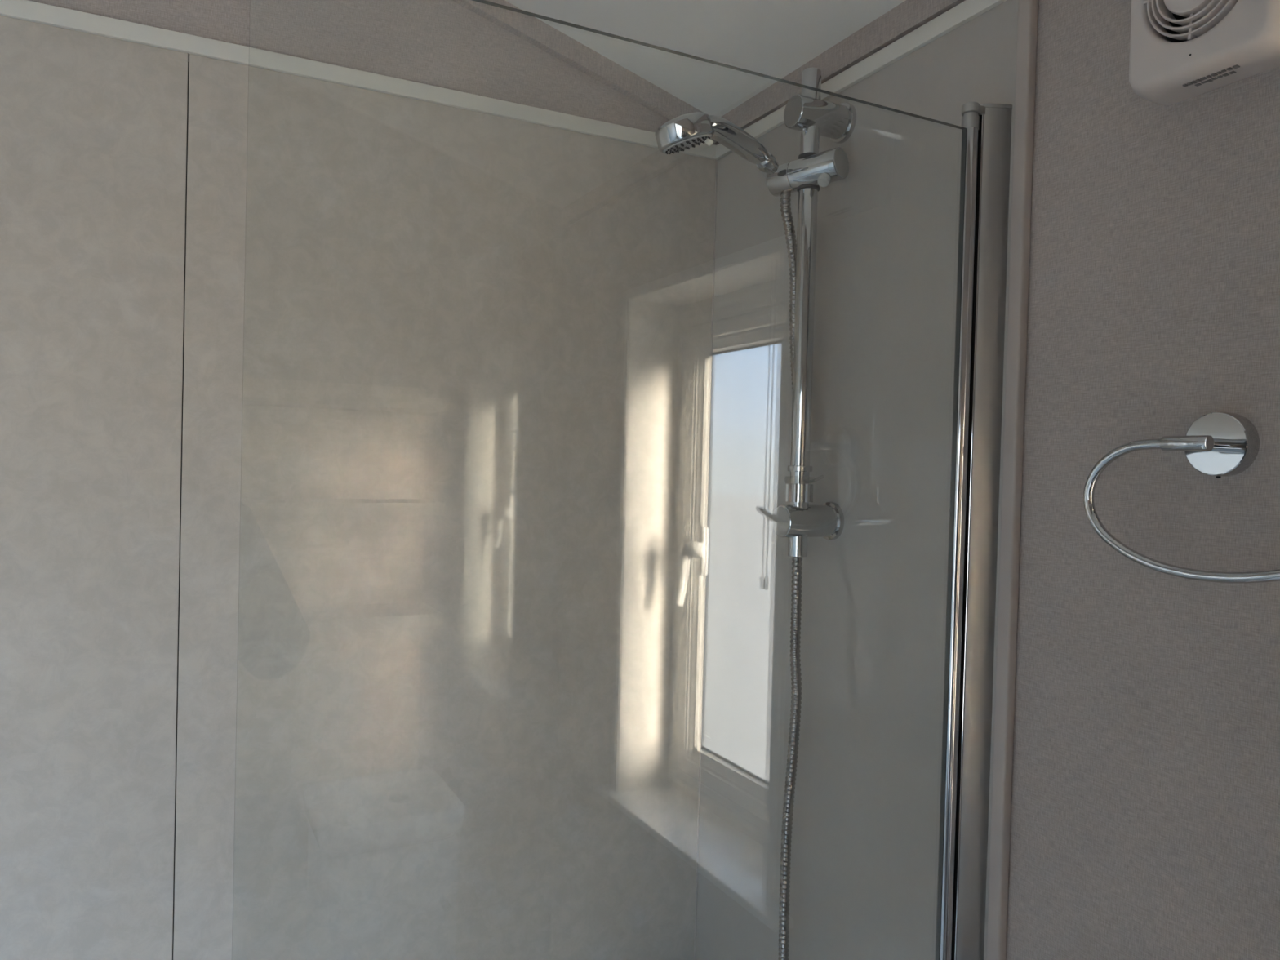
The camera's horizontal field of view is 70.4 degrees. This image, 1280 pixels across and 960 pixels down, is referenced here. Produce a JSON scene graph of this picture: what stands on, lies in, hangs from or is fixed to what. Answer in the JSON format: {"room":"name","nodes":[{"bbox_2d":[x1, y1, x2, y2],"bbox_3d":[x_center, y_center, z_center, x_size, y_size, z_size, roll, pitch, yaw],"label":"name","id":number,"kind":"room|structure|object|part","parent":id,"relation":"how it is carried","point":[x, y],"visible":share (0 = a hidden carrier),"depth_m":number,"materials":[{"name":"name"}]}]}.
{"room":"bathroom","nodes":[
{"label":"bathroom","id":0,"kind":"room"},
{"bbox_2d":[0,0,716,959],"bbox_3d":[-1.235,-0.066,0.990,3.232,2.932,0.128,1,1,-26],"label":"wall","id":1,"kind":"structure","parent":0,"point":[474,358],"depth_m":1.32,"materials":[{"name":"laminate"}]},
{"bbox_3d":[-1.651,0.401,0.730,2.272,1.985,0.008,1,1,-27],"label":"wet panel","id":2,"kind":"part","parent":1,"relation":"part of","materials":[{"name":"grey plastic"}]},
{"bbox_2d":[0,0,715,159],"bbox_3d":[-1.254,-0.596,0.894,3.097,0.023,0.014,1,1,-26],"label":"trim","id":3,"kind":"structure","parent":1,"relation":"attached to","point":[24,10],"depth_m":1.28,"materials":[{"name":"beige plastic"}]},
{"bbox_2d":[452,0,715,141],"bbox_3d":[-1.243,-1.073,0.883,3.091,0.915,0.016,1,1,-26],"label":"trim","id":4,"kind":"structure","parent":1,"relation":"attached to","point":[530,28],"depth_m":1.46,"materials":[{"name":"wood"}]},
{"bbox_2d":[693,160,717,959],"bbox_3d":[0.108,0.433,1.601,0.003,1.985,0.003,1,1,-26],"label":"trim","id":5,"kind":"structure","parent":1,"relation":"attached to","point":[716,177],"depth_m":1.59,"materials":[{"name":"beige"}]},
{"bbox_2d":[505,0,906,116],"bbox_3d":[-0.807,-1.109,0.056,3.332,1.050,2.130,1,1,-26],"label":"ceiling","id":6,"kind":"structure","parent":0,"point":[775,38],"depth_m":1.36,"materials":[{"name":"white paint"}]},
{"bbox_2d":[695,0,1279,959],"bbox_3d":[0.586,0.413,0.795,0.132,2.078,2.130,1,1,-26],"label":"wall","id":7,"kind":"structure","parent":0,"point":[1145,807],"depth_m":0.98,"materials":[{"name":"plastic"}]},
{"bbox_2d":[231,0,1012,959],"bbox_3d":[0.042,0.222,0.866,0.784,1.298,0.034,1,1,-26],"label":"screen","id":8,"kind":"object","parent":7,"relation":"attached to","point":[986,128],"visible":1,"depth_m":1.02,"materials":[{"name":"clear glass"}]},
{"bbox_3d":[0.351,0.243,1.022,0.018,1.267,0.018,1,1,-27],"label":"hinge post","id":9,"kind":"part","parent":8,"relation":"part of","materials":[{"name":"silver metal"}]},
{"bbox_2d":[766,67,856,557],"bbox_3d":[0.236,-0.229,1.258,0.101,0.671,0.114,1,1,-26],"label":"shower rail","id":10,"kind":"object","parent":7,"relation":"attached to","point":[806,113],"visible":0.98,"depth_m":1.25,"materials":[{"name":"silver metal"}]},
{"bbox_2d":[654,111,778,174],"bbox_3d":[0.109,-0.444,1.192,0.192,0.051,0.075,1,1,-26],"label":"shower","id":11,"kind":"object","parent":10,"relation":"attached to","point":[685,131],"visible":1,"depth_m":1.16,"materials":[{"name":"silver metal"}]},
{"bbox_3d":[0.061,-0.433,1.168,0.063,0.025,0.067,1,1,-27],"label":"plate","id":12,"kind":"part","parent":11,"relation":"part of","materials":[{"name":"grey metal"}]},
{"bbox_3d":[0.129,-0.448,1.196,0.121,0.041,0.034,1,1,-37],"label":"handle","id":13,"kind":"part","parent":11,"relation":"part of","materials":[{"name":"silver metal"}]},
{"bbox_2d":[777,192,802,959],"bbox_3d":[0.212,0.190,1.295,0.051,1.188,0.052,2,1,20],"label":"shower hose","id":14,"kind":"object","parent":10,"relation":"hanging from","point":[785,204],"visible":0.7,"depth_m":1.28,"materials":[{"name":"silver metal"}]},
{"bbox_3d":[0.247,-0.404,1.217,0.019,0.019,0.018,1,1,-27],"label":"release knob","id":15,"kind":"part","parent":10,"relation":"part of","materials":[{"name":"grey"}]},
{"bbox_2d":[713,0,965,144],"bbox_3d":[0.559,-0.580,0.735,0.017,0.040,1.900,1,1,-26],"label":"trim","id":16,"kind":"structure","parent":7,"relation":"attached to","point":[906,17],"depth_m":1.26,"materials":[{"name":"wood"}]},
{"bbox_3d":[0.257,0.442,1.315,0.008,1.985,0.648,1,1,-27],"label":"wet panel","id":17,"kind":"part","parent":7,"relation":"part of","materials":[{"name":"grey plastic"}]},
{"bbox_2d":[715,0,1006,159],"bbox_3d":[0.279,-0.562,1.299,0.014,0.023,0.640,1,1,-26],"label":"trim","id":18,"kind":"structure","parent":7,"relation":"attached to","point":[966,11],"depth_m":1.18,"materials":[{"name":"beige plastic"}]},
{"bbox_2d":[986,0,1038,959],"bbox_3d":[0.403,0.409,1.015,0.014,2.068,0.018,1,1,-26],"label":"trim","id":19,"kind":"structure","parent":7,"relation":"attached to","point":[1027,29],"depth_m":1.00,"materials":[{"name":"beige"}]},
{"bbox_2d":[1083,411,1279,583],"bbox_3d":[0.497,0.013,0.785,0.065,0.146,0.214,1,1,-26],"label":"towel ring","id":20,"kind":"object","parent":7,"relation":"attached to","point":[1219,444],"visible":1,"depth_m":0.79,"materials":[{"name":"silver metal"}]},
{"bbox_3d":[0.492,-0.031,0.792,0.036,0.012,0.012,1,1,-27],"label":"post","id":21,"kind":"part","parent":20,"relation":"part of","materials":[{"name":"silver metal"}]},
{"bbox_3d":[0.515,-0.032,0.804,0.017,0.057,0.057,1,1,-27],"label":"wall plate","id":22,"kind":"part","parent":20,"relation":"part of","materials":[{"name":"silver metal"}]},
{"bbox_2d":[1128,0,1279,105],"bbox_3d":[0.502,-0.422,0.795,0.060,0.137,0.137,1,1,-26],"label":"fan","id":23,"kind":"object","parent":7,"relation":"attached to","point":[1180,50],"visible":1,"depth_m":0.79,"materials":[{"name":"white plastic"}]},
{"bbox_2d":[1143,0,1238,40],"bbox_3d":[0.484,-0.431,0.787,0.018,0.095,0.095,1,1,-27],"label":"grille","id":24,"kind":"object","parent":23,"relation":"attached to","point":[1163,20],"depth_m":0.79,"materials":[{"name":"beige plastic"}]}
]}

